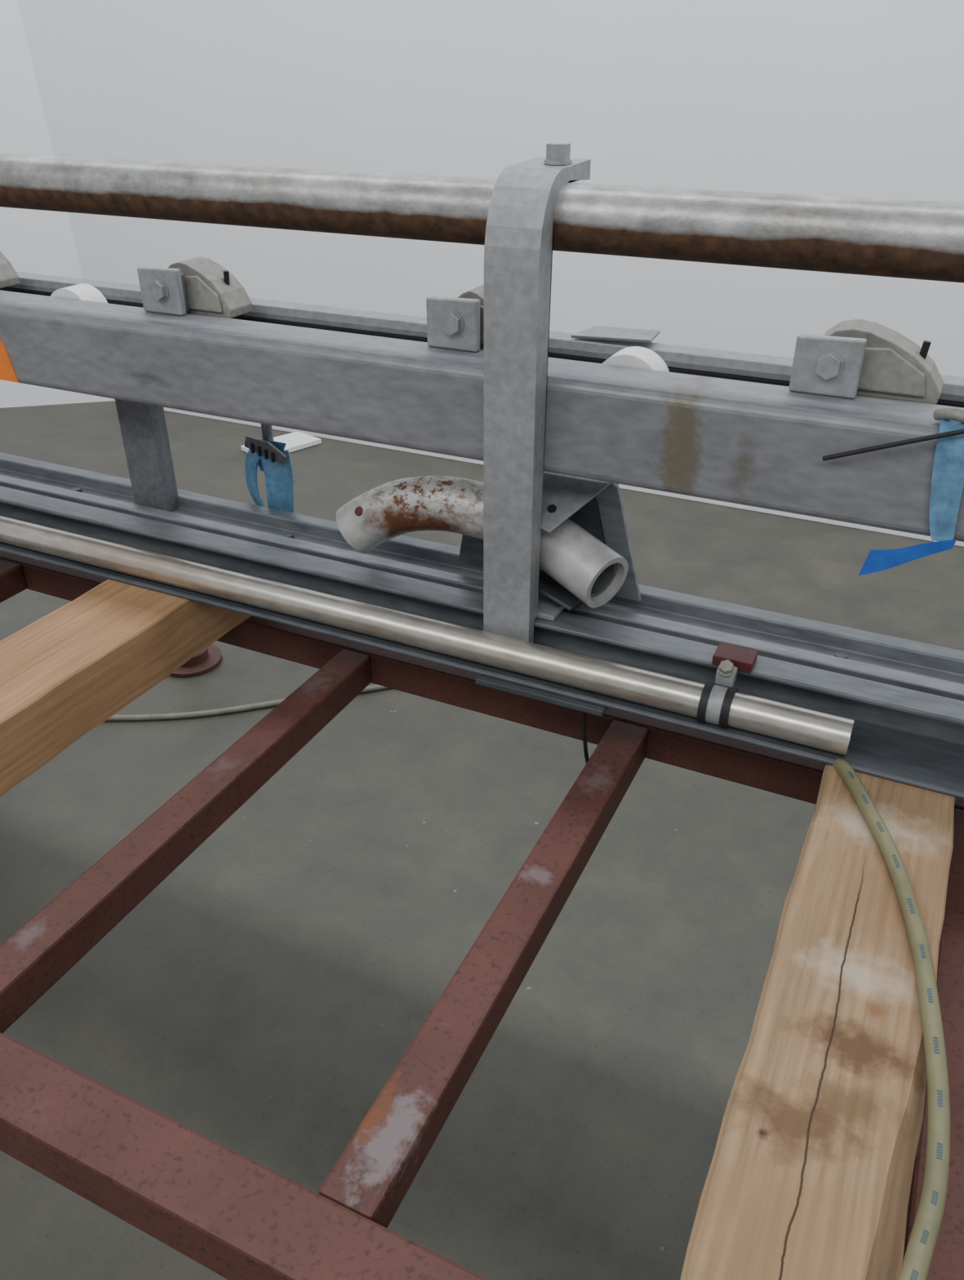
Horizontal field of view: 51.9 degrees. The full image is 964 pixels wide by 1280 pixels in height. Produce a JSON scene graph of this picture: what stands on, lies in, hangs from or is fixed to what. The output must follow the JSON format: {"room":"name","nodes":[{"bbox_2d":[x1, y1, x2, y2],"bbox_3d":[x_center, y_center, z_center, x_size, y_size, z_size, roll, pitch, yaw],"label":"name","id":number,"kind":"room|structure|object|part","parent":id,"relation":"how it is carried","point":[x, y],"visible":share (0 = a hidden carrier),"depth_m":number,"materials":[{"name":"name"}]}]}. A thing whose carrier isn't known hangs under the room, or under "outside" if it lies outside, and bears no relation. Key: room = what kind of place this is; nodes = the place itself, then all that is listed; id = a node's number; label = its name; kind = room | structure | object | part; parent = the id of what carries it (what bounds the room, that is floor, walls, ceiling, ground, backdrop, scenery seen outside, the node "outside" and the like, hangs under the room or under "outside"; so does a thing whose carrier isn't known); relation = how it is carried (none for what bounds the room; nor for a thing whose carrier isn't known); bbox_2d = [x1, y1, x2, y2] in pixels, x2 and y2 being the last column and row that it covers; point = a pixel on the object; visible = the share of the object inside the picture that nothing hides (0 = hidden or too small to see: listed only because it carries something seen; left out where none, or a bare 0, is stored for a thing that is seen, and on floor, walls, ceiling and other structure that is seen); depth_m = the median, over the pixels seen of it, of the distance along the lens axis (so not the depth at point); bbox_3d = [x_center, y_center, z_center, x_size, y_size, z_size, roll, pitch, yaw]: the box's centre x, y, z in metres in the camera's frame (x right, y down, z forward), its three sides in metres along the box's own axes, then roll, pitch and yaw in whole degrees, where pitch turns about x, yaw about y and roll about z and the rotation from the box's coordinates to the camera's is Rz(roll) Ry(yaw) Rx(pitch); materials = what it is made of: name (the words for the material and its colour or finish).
{"room":"industrial workshop","nodes":[
{"label":"industrial workshop","id":0,"kind":"room"},
{"bbox_2d":[0,0,112,408],"bbox_3d":[-3.150,-2.809,3.670,2.710,4.000,0.338,-6,31,-10],"label":"wall","id":1,"kind":"structure","parent":0,"point":[39,242],"depth_m":4.38,"materials":[{"name":"white paint"}]},
{"bbox_2d":[0,400,963,1279],"bbox_3d":[-1.676,0.694,1.725,12.000,0.050,6.600,14,33,22],"label":"floor","id":2,"kind":"structure","parent":0,"point":[262,997],"depth_m":1.93,"materials":[{"name":"concrete"}]},
{"bbox_2d":[169,644,222,677],"bbox_3d":[-0.808,-0.121,2.642,0.170,0.420,0.170,14,33,22],"label":"jack stand","id":3,"kind":"object","parent":2,"relation":"on","point":[211,657],"visible":0.3,"depth_m":2.70,"materials":[{"name":"red metal"}]},
{"bbox_2d":[106,684,388,720],"bbox_3d":[-0.443,0.092,2.678,2.145,0.015,0.271,-6,31,-10],"label":"cord","id":4,"kind":"object","parent":2,"relation":"on","point":[375,687],"visible":0.2,"depth_m":2.51,"materials":[{"name":"white plastic"}]},
{"bbox_2d":[240,431,321,453],"bbox_3d":[-0.860,-0.837,4.240,0.297,0.020,0.171,-27,40,-37],"label":"floor panel","id":5,"kind":"object","parent":2,"relation":"on","point":[295,441],"visible":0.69,"depth_m":4.26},
{"bbox_2d":[0,551,963,1279],"bbox_3d":[-0.617,0.575,1.232,2.125,0.655,1.455,14,33,22],"label":"steel frame","id":6,"kind":"object","parent":2,"relation":"on","point":[238,1218],"visible":0.69,"depth_m":0.98,"materials":[{"name":"paint"}]},
{"bbox_2d":[0,578,252,797],"bbox_3d":[-0.689,0.155,1.207,0.164,0.095,1.240,14,33,22],"label":"timber beam","id":7,"kind":"structure","parent":6,"relation":"on","point":[71,669],"depth_m":1.37,"materials":[{"name":"brown wood"}]},
{"bbox_3d":[-0.659,0.366,1.006,2.125,0.065,0.065,14,33,22],"label":"rail","id":8,"kind":"part","parent":6,"relation":"part of","materials":[{"name":"red metal"}]},
{"bbox_3d":[-0.316,-0.005,1.623,2.125,0.055,0.055,14,33,22],"label":"rail","id":9,"kind":"part","parent":6,"relation":"part of","materials":[{"name":"metal"}]},
{"bbox_2d":[680,764,955,1279],"bbox_3d":[0.235,0.435,0.732,0.142,0.095,1.440,14,33,22],"label":"timber beam","id":10,"kind":"structure","parent":6,"relation":"on","point":[810,1175],"depth_m":0.79,"materials":[{"name":"brown wood"}]},
{"bbox_2d":[0,452,963,799],"bbox_3d":[-0.249,-0.098,1.494,3.000,0.063,0.247,14,33,22],"label":"base rail","id":11,"kind":"object","parent":10,"relation":"on","point":[904,698],"visible":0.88,"depth_m":1.33,"materials":[{"name":"grey metal"}]},
{"bbox_2d":[115,399,178,511],"bbox_3d":[-0.555,-0.364,1.613,0.070,0.316,0.033,14,33,22],"label":"post","id":12,"kind":"object","parent":11,"relation":"on","point":[144,429],"visible":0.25,"depth_m":1.63,"materials":[{"name":"grey metal"}]},
{"bbox_2d":[0,289,963,542],"bbox_3d":[-0.240,-0.358,1.363,3.000,0.119,0.090,14,33,22],"label":"beam","id":13,"kind":"structure","parent":12,"relation":"attached to","point":[760,445],"depth_m":1.21,"materials":[{"name":"grey metal"}]},
{"bbox_2d":[0,338,18,382],"bbox_3d":[-0.807,-0.452,1.563,0.186,0.069,0.002,14,33,22],"label":"band","id":14,"kind":"object","parent":13,"relation":"attached to","point":[7,372],"visible":1,"depth_m":1.54,"materials":[{"name":"orange plastic"}]},
{"bbox_2d":[0,251,19,288],"bbox_3d":[-0.851,-0.606,1.628,0.134,0.098,0.095,14,33,22],"label":"clamp","id":15,"kind":"object","parent":13,"relation":"attached to","point":[9,277],"visible":1,"depth_m":1.63,"materials":[{"name":"grey metal"}]},
{"bbox_2d":[137,256,252,318],"bbox_3d":[-0.422,-0.502,1.452,0.134,0.098,0.095,14,33,22],"label":"bracket","id":16,"kind":"object","parent":13,"relation":"attached to","point":[200,285],"visible":0.91,"depth_m":1.43,"materials":[{"name":"grey metal"}]},
{"bbox_2d":[151,278,168,301],"bbox_3d":[-0.464,-0.504,1.425,0.031,0.031,0.002,14,33,22],"label":"bolt","id":17,"kind":"object","parent":16,"relation":"in","point":[160,286],"depth_m":1.42,"materials":[{"name":"grey metal"}]},
{"bbox_2d":[426,284,484,351],"bbox_3d":[-0.009,-0.402,1.283,0.102,0.098,0.095,14,33,22],"label":"clamp","id":18,"kind":"object","parent":13,"relation":"attached to","point":[453,323],"visible":0.68,"depth_m":1.25,"materials":[{"name":"grey metal"}]},
{"bbox_2d":[442,310,464,335],"bbox_3d":[-0.037,-0.400,1.250,0.031,0.031,0.002,14,33,22],"label":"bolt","id":19,"kind":"object","parent":18,"relation":"in","point":[453,321],"depth_m":1.24,"materials":[{"name":"grey metal"}]},
{"bbox_2d":[788,319,943,404],"bbox_3d":[0.430,-0.295,1.103,0.156,0.098,0.095,14,33,22],"label":"clamp","id":20,"kind":"object","parent":13,"relation":"attached to","point":[854,357],"visible":0.94,"depth_m":1.08,"materials":[{"name":"grey metal"}]},
{"bbox_2d":[813,351,844,380],"bbox_3d":[0.378,-0.299,1.079,0.031,0.031,0.002,14,33,22],"label":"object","id":21,"kind":"object","parent":20,"relation":"in","point":[828,365],"depth_m":1.07,"materials":[{"name":"grey metal"}]},
{"bbox_2d":[822,407,963,575],"bbox_3d":[0.447,-0.158,1.047,0.176,0.190,0.049,11,32,18],"label":"clamp","id":22,"kind":"object","parent":13,"relation":"attached to","point":[948,473],"visible":1,"depth_m":1.02,"materials":[{"name":"blue fabric"}]},
{"bbox_2d":[0,515,854,755],"bbox_3d":[-0.588,-0.133,1.545,2.235,0.042,0.042,14,33,22],"label":"tube","id":23,"kind":"object","parent":11,"relation":"on","point":[806,726],"visible":1,"depth_m":1.30,"materials":[{"name":"silver metal"}]},
{"bbox_2d":[483,142,591,643],"bbox_3d":[0.074,-0.276,1.229,0.089,0.608,0.147,14,33,22],"label":"bracket","id":24,"kind":"object","parent":11,"relation":"on","point":[519,235],"visible":0.86,"depth_m":1.15,"materials":[{"name":"grey metal"}]},
{"bbox_2d":[0,153,963,283],"bbox_3d":[-0.243,-0.552,1.240,3.000,0.070,0.070,14,33,22],"label":"pipe","id":25,"kind":"object","parent":24,"relation":"attached to","point":[913,239],"visible":1,"depth_m":1.08,"materials":[{"name":"metal"}]},
{"bbox_2d":[543,159,572,164],"bbox_3d":[0.084,-0.531,1.100,0.031,0.004,0.031,14,33,22],"label":"washer","id":26,"kind":"object","parent":24,"relation":"on","point":[546,162],"depth_m":1.09,"materials":[{"name":"grey metal"}]},
{"bbox_3d":[0.082,0.060,1.281,0.175,0.008,0.055,14,33,22],"label":"splice plate","id":27,"kind":"part","parent":11,"relation":"part of","materials":[{"name":"grey metal"}]},
{"bbox_2d":[458,471,641,610],"bbox_3d":[0.070,-0.137,1.328,0.282,0.172,0.115,14,33,22],"label":"mount","id":28,"kind":"object","parent":11,"relation":"on","point":[596,506],"visible":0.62,"depth_m":1.31,"materials":[{"name":"grey metal"}]},
{"bbox_2d":[336,475,628,608],"bbox_3d":[-0.009,-0.148,1.361,0.442,0.131,0.109,17,34,26],"label":"tube","id":29,"kind":"object","parent":28,"relation":"attached to","point":[584,565],"visible":0.77,"depth_m":1.34,"materials":[{"name":"white metal"}]},
{"bbox_3d":[0.094,-0.185,1.287,0.124,0.047,0.099,-26,40,-37],"label":"cap plate","id":30,"kind":"part","parent":28,"relation":"part of","materials":[{"name":"grey metal"}]},
{"bbox_2d":[582,711,589,763],"bbox_3d":[0.141,0.131,1.325,0.009,0.158,0.050,9,32,15],"label":"wire","id":31,"kind":"object","parent":11,"relation":"hanging from","point":[584,714],"visible":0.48,"depth_m":1.30,"materials":[{"name":"rubber"}]},
{"bbox_2d":[697,642,758,728],"bbox_3d":[0.296,0.055,1.203,0.048,0.073,0.106,14,33,22],"label":"clamp","id":32,"kind":"object","parent":11,"relation":"attached to","point":[715,700],"visible":0.98,"depth_m":1.18,"materials":[{"name":"silver metal"}]},
{"bbox_2d":[718,664,734,676],"bbox_3d":[0.293,0.035,1.188,0.020,0.012,0.018,14,33,22],"label":"washer","id":33,"kind":"object","parent":32,"relation":"in","point":[724,670],"depth_m":1.18,"materials":[{"name":"silver metal"}]},
{"bbox_2d":[832,758,950,1279],"bbox_3d":[0.311,0.341,0.791,0.112,0.027,0.825,11,32,18],"label":"garden hose","id":34,"kind":"object","parent":10,"relation":"on","point":[920,1249],"visible":1,"depth_m":0.79,"materials":[{"name":"rubber"}]},
{"bbox_3d":[0.446,0.408,0.935,0.060,0.065,0.738,14,33,22],"label":"rail","id":35,"kind":"part","parent":6,"relation":"part of","materials":[{"name":"red metal"}]},
{"bbox_2d":[7,271,963,402],"bbox_3d":[-0.174,-0.471,1.455,3.000,0.021,0.040,14,33,22],"label":"rail","id":36,"kind":"object","parent":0,"point":[730,362],"depth_m":1.40,"materials":[{"name":"grey metal"}]},
{"bbox_2d":[17,0,963,401],"bbox_3d":[-0.277,-2.543,3.219,12.000,4.000,0.100,14,33,22],"label":"wall","id":37,"kind":"structure","parent":0,"point":[839,98],"depth_m":3.40,"materials":[{"name":"white paint"}]},
{"bbox_2d":[163,407,963,546],"bbox_3d":[1.684,-0.351,3.354,7.600,0.090,0.015,14,33,22],"label":"baseboard","id":38,"kind":"structure","parent":37,"relation":"attached to","point":[195,414],"depth_m":3.78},
{"bbox_3d":[-0.635,-0.495,1.613,0.040,0.030,0.085,14,33,22],"label":"bearer","id":39,"kind":"object","parent":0,"visible":0},
{"bbox_2d":[0,287,963,408],"bbox_3d":[-0.175,-0.438,1.473,3.000,0.054,0.040,14,33,22],"label":"guide","id":40,"kind":"object","parent":39,"relation":"on","point":[944,402],"visible":0.17,"depth_m":1.41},
{"bbox_2d":[50,283,108,303],"bbox_3d":[-0.631,-0.526,1.593,0.090,0.090,0.084,14,33,22],"label":"roller","id":41,"kind":"object","parent":40,"relation":"attached to","point":[83,291],"visible":0.29,"depth_m":1.55,"materials":[{"name":"plastic"}]},
{"bbox_2d":[244,423,293,512],"bbox_3d":[-0.354,-0.317,1.625,0.103,0.312,0.047,14,33,22],"label":"strap","id":42,"kind":"object","parent":40,"relation":"hanging from","point":[270,455],"visible":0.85,"depth_m":1.63,"materials":[{"name":"blue fabric"}]},
{"bbox_3d":[-0.353,-0.385,1.603,0.018,0.172,0.018,14,33,22],"label":"hanger rod","id":43,"kind":"part","parent":42,"relation":"part of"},
{"bbox_2d":[571,325,660,342],"bbox_3d":[0.176,-0.405,1.310,0.110,0.013,0.040,14,33,22],"label":"plate","id":44,"kind":"object","parent":40,"relation":"on","point":[597,332],"visible":1,"depth_m":1.30,"materials":[{"name":"grey metal"}]},
{"bbox_2d":[601,346,669,372],"bbox_3d":[0.195,-0.325,1.254,0.090,0.090,0.084,14,33,22],"label":"roller","id":45,"kind":"object","parent":40,"relation":"attached to","point":[637,357],"visible":0.27,"depth_m":1.21,"materials":[{"name":"plastic"}]}
]}

